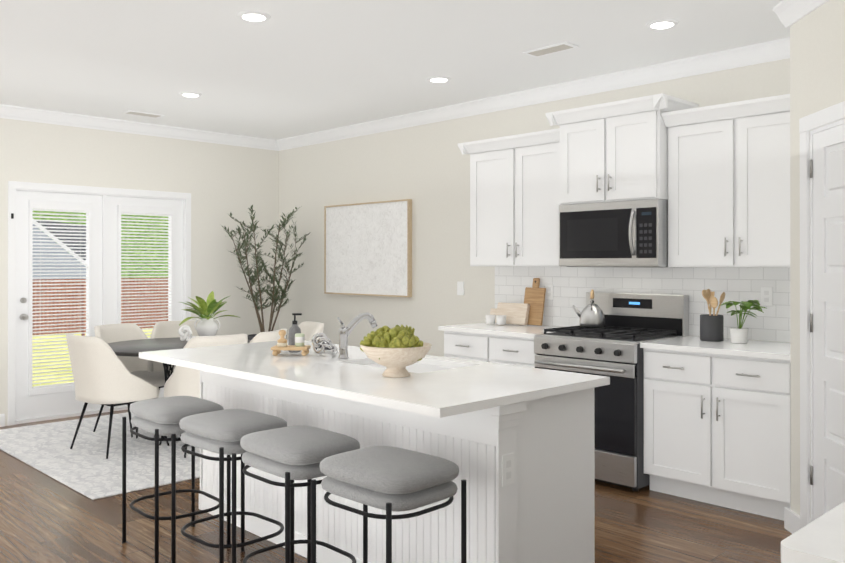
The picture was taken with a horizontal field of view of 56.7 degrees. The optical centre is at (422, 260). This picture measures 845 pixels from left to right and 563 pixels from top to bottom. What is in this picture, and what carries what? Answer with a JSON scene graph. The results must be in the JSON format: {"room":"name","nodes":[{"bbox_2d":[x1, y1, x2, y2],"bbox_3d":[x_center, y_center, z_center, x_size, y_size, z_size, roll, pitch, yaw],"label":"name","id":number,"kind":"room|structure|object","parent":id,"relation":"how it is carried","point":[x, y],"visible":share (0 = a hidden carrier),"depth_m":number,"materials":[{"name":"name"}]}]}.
{"room":"dining room","nodes":[
{"label":"dining room","id":0,"kind":"room"},
{"bbox_2d":[0,118,279,425],"bbox_3d":[-3.994,0.044,6.394,6.540,2.740,0.140,0,0,-44],"label":"wall","id":1,"kind":"structure","parent":0,"point":[221,180],"depth_m":7.92,"materials":[{"name":"paint"}]},
{"bbox_2d":[8,181,190,425],"bbox_3d":[-2.986,0.366,7.344,1.700,2.100,0.185,0,0,-44],"label":"french door","id":2,"kind":"structure","parent":1,"relation":"attached to","point":[104,209],"depth_m":7.16,"materials":[{"name":"white"}]},
{"bbox_2d":[0,0,789,139],"bbox_3d":[-1.185,-1.395,3.523,7.370,0.120,8.700,0,0,-44],"label":"ceiling","id":3,"kind":"structure","parent":0,"point":[290,68],"depth_m":4.97,"materials":[{"name":"white paint"}]},
{"bbox_2d":[122,110,164,117],"bbox_3d":[-2.508,-1.320,7.037,0.340,0.011,0.130,0,0,-44],"label":"air vent","id":4,"kind":"object","parent":3,"relation":"in","point":[128,111],"depth_m":7.02,"materials":[{"name":"white metal"}]},
{"bbox_2d":[179,92,201,96],"bbox_3d":[-1.847,-1.321,6.229,0.179,0.012,0.179,0,0,1],"label":"recessed light","id":5,"kind":"object","parent":3,"relation":"in","point":[187,94],"depth_m":6.19,"materials":[{"name":"white"}]},
{"bbox_2d":[237,11,270,21],"bbox_3d":[-0.918,-1.327,4.259,0.179,0.012,0.179,0,0,1],"label":"recessed light","id":6,"kind":"object","parent":3,"relation":"in","point":[255,16],"depth_m":4.23,"materials":[{"name":"white"}]},
{"bbox_2d":[427,76,450,82],"bbox_3d":[0.120,-1.322,5.715,0.179,0.012,0.179,0,0,1],"label":"recessed light","id":7,"kind":"object","parent":3,"relation":"in","point":[438,79],"depth_m":5.68,"materials":[{"name":"white"}]},
{"bbox_2d":[522,42,578,56],"bbox_3d":[0.803,-1.326,4.914,0.130,0.011,0.340,0,0,-44],"label":"air vent","id":8,"kind":"object","parent":3,"relation":"in","point":[563,46],"depth_m":4.89,"materials":[{"name":"white metal"}]},
{"bbox_2d":[646,19,678,28],"bbox_3d":[1.347,-1.326,4.399,0.179,0.012,0.179,0,0,1],"label":"recessed light","id":9,"kind":"object","parent":3,"relation":"in","point":[661,23],"depth_m":4.37,"materials":[{"name":"white"}]},
{"bbox_2d":[0,409,791,562],"bbox_3d":[-1.185,1.465,3.514,7.370,0.120,8.700,0,0,-44],"label":"floor","id":10,"kind":"structure","parent":0,"point":[44,518],"depth_m":4.10,"materials":[{"name":"brown wood"}]},
{"bbox_2d":[0,412,199,499],"bbox_3d":[-1.969,1.407,6.290,2.320,0.010,2.470,0,0,-44],"label":"rug","id":11,"kind":"object","parent":10,"relation":"on","point":[84,466],"visible":0.41,"depth_m":5.63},
{"bbox_2d":[66,334,169,458],"bbox_3d":[-2.295,0.967,5.814,0.539,0.861,0.621,0,0,38],"label":"dining chair","id":12,"kind":"object","parent":11,"relation":"on","point":[102,375],"visible":1,"depth_m":5.57,"materials":[{"name":"beige fabric"}]},
{"bbox_2d":[93,323,170,438],"bbox_3d":[-2.393,0.969,6.512,0.621,0.861,0.539,0,0,29],"label":"dining chair","id":13,"kind":"object","parent":11,"relation":"on","point":[112,333],"visible":0.31,"depth_m":6.67,"materials":[{"name":"beige fabric"}]},
{"bbox_2d":[148,320,199,389],"bbox_3d":[-2.096,0.969,6.786,0.539,0.861,0.621,0,0,-16],"label":"dining chair","id":14,"kind":"object","parent":11,"relation":"on","point":[165,329],"visible":0.08,"depth_m":6.99,"materials":[{"name":"beige fabric"}]},
{"bbox_2d":[108,337,250,440],"bbox_3d":[-1.945,1.034,6.266,1.220,0.732,1.220,0,0,-44],"label":"dining table","id":15,"kind":"object","parent":11,"relation":"on","point":[132,348],"visible":0.12,"depth_m":6.17,"materials":[{"name":"grey wood"}]},
{"bbox_2d":[178,325,195,340],"bbox_3d":[-1.917,0.591,6.389,0.180,0.129,0.092,0,0,26],"label":"ornament","id":16,"kind":"object","parent":15,"relation":"on","point":[183,334],"visible":0.81,"depth_m":6.39,"materials":[{"name":"white ceramic"}]},
{"bbox_2d":[179,291,239,335],"bbox_3d":[-1.814,0.467,6.702,0.503,0.404,0.548,0,0,6],"label":"potted plant","id":17,"kind":"object","parent":15,"relation":"on","point":[207,325],"visible":0.9,"depth_m":6.65,"materials":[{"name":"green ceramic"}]},
{"bbox_2d":[159,334,247,457],"bbox_3d":[-1.610,0.967,5.841,0.539,0.861,0.621,0,0,-38],"label":"dining chair","id":18,"kind":"object","parent":11,"relation":"on","point":[182,381],"visible":0.31,"depth_m":5.58,"materials":[{"name":"beige fabric"}]},
{"bbox_2d":[250,329,286,342],"bbox_3d":[-1.385,0.967,6.108,0.621,0.861,0.539,0,0,16],"label":"dining chair","id":19,"kind":"object","parent":11,"relation":"on","point":[267,336],"visible":0.02,"depth_m":5.88,"materials":[{"name":"beige fabric"}]},
{"bbox_2d":[298,321,323,340],"bbox_3d":[-1.167,0.969,6.702,0.621,0.861,0.539,0,0,-29],"label":"dining chair","id":20,"kind":"object","parent":11,"relation":"on","point":[309,330],"visible":0.06,"depth_m":6.89,"materials":[{"name":"beige fabric"}]},
{"bbox_2d":[122,396,230,562],"bbox_3d":[-1.223,1.049,3.884,0.390,0.714,0.455,0,0,-42],"label":"bar stool","id":21,"kind":"object","parent":10,"relation":"on","point":[163,416],"visible":0.79,"depth_m":3.79,"materials":[{"name":"grey fabric"}]},
{"bbox_2d":[171,409,293,562],"bbox_3d":[-0.853,1.048,3.518,0.455,0.714,0.390,0,0,43],"label":"bar stool","id":22,"kind":"object","parent":10,"relation":"on","point":[221,433],"visible":0.77,"depth_m":3.42,"materials":[{"name":"grey fabric"}]},
{"bbox_2d":[221,205,308,339],"bbox_3d":[-1.582,0.433,7.862,0.871,1.970,0.868,0,0,-44],"label":"potted plant","id":23,"kind":"object","parent":10,"relation":"on","point":[257,275],"visible":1,"depth_m":7.94,"materials":[{"name":"green plant"}]},
{"bbox_2d":[232,426,367,562],"bbox_3d":[-0.493,1.047,3.135,0.390,0.714,0.455,0,0,-43],"label":"bar stool","id":24,"kind":"object","parent":10,"relation":"on","point":[288,453],"visible":0.79,"depth_m":3.03,"materials":[{"name":"grey fabric"}]},
{"bbox_2d":[311,446,465,562],"bbox_3d":[-0.120,1.046,2.766,0.455,0.714,0.390,0,0,44],"label":"bar stool","id":25,"kind":"object","parent":10,"relation":"on","point":[389,479],"visible":1,"depth_m":2.65,"materials":[{"name":"grey fabric"}]},
{"bbox_2d":[191,368,609,562],"bbox_3d":[-0.265,0.965,3.867,0.693,0.882,2.264,0,0,-44],"label":"kitchen island","id":26,"kind":"object","parent":10,"relation":"on","point":[515,444],"depth_m":3.18,"materials":[{"name":"white wood"}]},
{"bbox_2d":[139,340,609,419],"bbox_3d":[-0.370,0.508,3.767,1.025,0.032,2.280,0,0,-44],"label":"island countertop","id":27,"kind":"structure","parent":26,"relation":"on","point":[480,386],"depth_m":3.29,"materials":[{"name":"white stone"}]},
{"bbox_2d":[271,330,310,355],"bbox_3d":[-0.686,0.425,4.080,0.190,0.132,0.110,0,0,1],"label":"tray","id":28,"kind":"object","parent":27,"relation":"on","point":[282,343],"visible":1,"depth_m":4.06,"materials":[{"name":"beige wood"}]},
{"bbox_2d":[288,313,301,351],"bbox_3d":[-0.689,0.388,4.236,0.072,0.208,0.068,0,0,6],"label":"soap dispenser","id":29,"kind":"object","parent":27,"relation":"on","point":[294,328],"visible":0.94,"depth_m":4.21,"materials":[{"name":"black plastic"}]},
{"bbox_2d":[311,333,337,355],"bbox_3d":[-0.503,0.432,4.051,0.141,0.118,0.092,0,0,16],"label":"ornament","id":30,"kind":"object","parent":27,"relation":"on","point":[329,348],"visible":1,"depth_m":4.04,"materials":[{"name":"white ceramic"}]},
{"bbox_2d":[337,312,377,358],"bbox_3d":[-0.333,0.377,3.962,0.235,0.230,0.078,0,0,-26],"label":"faucet","id":31,"kind":"object","parent":27,"relation":"on","point":[344,333],"visible":1,"depth_m":3.94,"materials":[{"name":"silver metal"}]},
{"bbox_2d":[360,324,431,377],"bbox_3d":[-0.112,0.381,3.334,0.304,0.217,0.304,0,0,-44],"label":"bowl","id":32,"kind":"object","parent":27,"relation":"on","point":[396,350],"visible":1,"depth_m":3.25,"materials":[{"name":"white ceramic"}]},
{"bbox_2d":[359,360,466,371],"bbox_3d":[-0.071,0.625,3.764,0.418,0.226,0.588,0,0,-44],"label":"sink","id":33,"kind":"object","parent":27,"relation":"in","point":[422,365],"depth_m":3.87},
{"bbox_2d":[444,333,535,367],"bbox_3d":[0.696,0.971,5.846,0.617,0.882,0.929,0,0,-44],"label":"base cabinet","id":34,"kind":"object","parent":10,"relation":"on","point":[517,351],"depth_m":5.62,"materials":[{"name":"white wood"}]},
{"bbox_2d":[438,323,558,340],"bbox_3d":[0.680,0.514,5.845,0.642,0.032,0.948,0,0,-44],"label":"countertop","id":35,"kind":"structure","parent":34,"relation":"on","point":[491,330],"depth_m":5.76,"materials":[{"name":"white stone"}]},
{"bbox_2d":[534,292,688,490],"bbox_3d":[1.236,0.818,5.191,0.740,1.185,0.758,0,0,-44],"label":"range","id":36,"kind":"object","parent":10,"relation":"on","point":[612,350],"visible":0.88,"depth_m":4.89,"materials":[{"name":"grey metal"}]},
{"bbox_2d":[572,289,604,327],"bbox_3d":[1.154,0.328,5.440,0.229,0.259,0.176,0,0,16],"label":"kettle","id":37,"kind":"object","parent":36,"relation":"on","point":[591,315],"visible":1,"depth_m":5.37,"materials":[{"name":"silver metal"}]},
{"bbox_2d":[644,349,790,520],"bbox_3d":[1.862,0.968,4.649,0.617,0.882,0.886,0,0,-44],"label":"base cabinet","id":38,"kind":"object","parent":10,"relation":"on","point":[717,422],"depth_m":4.41,"materials":[{"name":"white wood"}]},
{"bbox_2d":[640,337,789,360],"bbox_3d":[1.853,0.511,4.642,0.642,0.032,0.886,0,0,-44],"label":"countertop","id":39,"kind":"structure","parent":38,"relation":"on","point":[764,350],"depth_m":4.51,"materials":[{"name":"white stone"}]},
{"bbox_2d":[700,289,724,340],"bbox_3d":[1.795,0.335,4.858,0.138,0.319,0.138,0,0,-44],"label":"utensil crock","id":40,"kind":"object","parent":39,"relation":"on","point":[711,327],"visible":1,"depth_m":4.81,"materials":[{"name":"grey ceramic"}]},
{"bbox_2d":[719,300,765,343],"bbox_3d":[1.912,0.362,4.676,0.295,0.263,0.246,0,0,-44],"label":"potted plant","id":41,"kind":"object","parent":39,"relation":"on","point":[739,335],"visible":1,"depth_m":4.66,"materials":[{"name":"green plant"}]},
{"bbox_2d":[781,501,844,562],"bbox_3d":[1.574,0.942,1.487,1.610,0.914,1.136,0,0,-44],"label":"countertop","id":42,"kind":"structure","parent":10,"relation":"on","point":[820,539],"depth_m":1.35,"materials":[{"name":"white stone"}]},
{"bbox_2d":[280,24,844,503],"bbox_3d":[1.218,0.042,5.860,0.140,2.740,8.180,0,0,-44],"label":"wall","id":43,"kind":"structure","parent":0,"point":[424,168],"depth_m":6.84,"materials":[{"name":"paint"}]},
{"bbox_2d":[324,199,411,296],"bbox_3d":[-0.547,-0.113,7.534,0.045,0.890,1.250,0,0,-44],"label":"canvas art","id":44,"kind":"object","parent":43,"relation":"attached to","point":[367,248],"visible":1,"depth_m":7.47,"materials":[{"name":"white fabric"}]},
{"bbox_2d":[0,0,828,533],"bbox_3d":[-1.185,0.035,3.519,6.570,2.740,7.900,0,0,-44],"label":"molding","id":45,"kind":"structure","parent":43,"relation":"attached to","point":[790,12],"depth_m":6.32,"materials":[{"name":"white"}]},
{"bbox_2d":[466,137,566,266],"bbox_3d":[0.801,-0.416,5.954,0.322,0.915,0.926,0,0,-44],"label":"upper cabinet","id":46,"kind":"object","parent":43,"relation":"attached to","point":[514,220],"depth_m":5.85,"materials":[{"name":"white wood"}]},
{"bbox_2d":[457,266,789,341],"bbox_3d":[1.345,0.269,5.617,0.016,0.452,2.996,0,0,-44],"label":"tile backsplash","id":47,"kind":"structure","parent":43,"relation":"attached to","point":[567,288],"depth_m":5.25,"materials":[{"name":"white tile"}]},
{"bbox_2d":[554,101,693,208],"bbox_3d":[1.358,-0.682,5.315,0.417,0.585,0.763,0,0,-44],"label":"upper cabinet","id":48,"kind":"object","parent":43,"relation":"attached to","point":[611,155],"depth_m":5.13,"materials":[{"name":"white wood"}]},
{"bbox_2d":[559,199,667,266],"bbox_3d":[1.340,-0.172,5.295,0.466,0.429,0.758,0,0,-44],"label":"over-the-range microwave","id":49,"kind":"object","parent":48,"relation":"attached to","point":[634,233],"visible":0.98,"depth_m":5.12,"materials":[{"name":"silver metal"}]},
{"bbox_2d":[666,101,789,267],"bbox_3d":[1.968,-0.419,4.755,0.322,0.915,0.883,0,0,-44],"label":"upper cabinet","id":50,"kind":"object","parent":43,"relation":"attached to","point":[728,174],"depth_m":4.66,"materials":[{"name":"white wood"}]},
{"bbox_2d":[799,101,844,528],"bbox_3d":[1.961,0.342,3.491,0.130,2.125,0.915,0,0,1],"label":"door","id":51,"kind":"structure","parent":43,"relation":"attached to","point":[822,300],"depth_m":3.76,"materials":[{"name":"white wood"}]},
{"label":"outside","id":52,"kind":"structure","parent":0,"visible":0},
{"bbox_2d":[32,209,167,385],"bbox_3d":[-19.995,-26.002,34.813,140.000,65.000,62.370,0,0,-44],"label":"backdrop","id":53,"kind":"structure","parent":52,"point":[53,346],"depth_m":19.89,"materials":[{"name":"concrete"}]}
]}

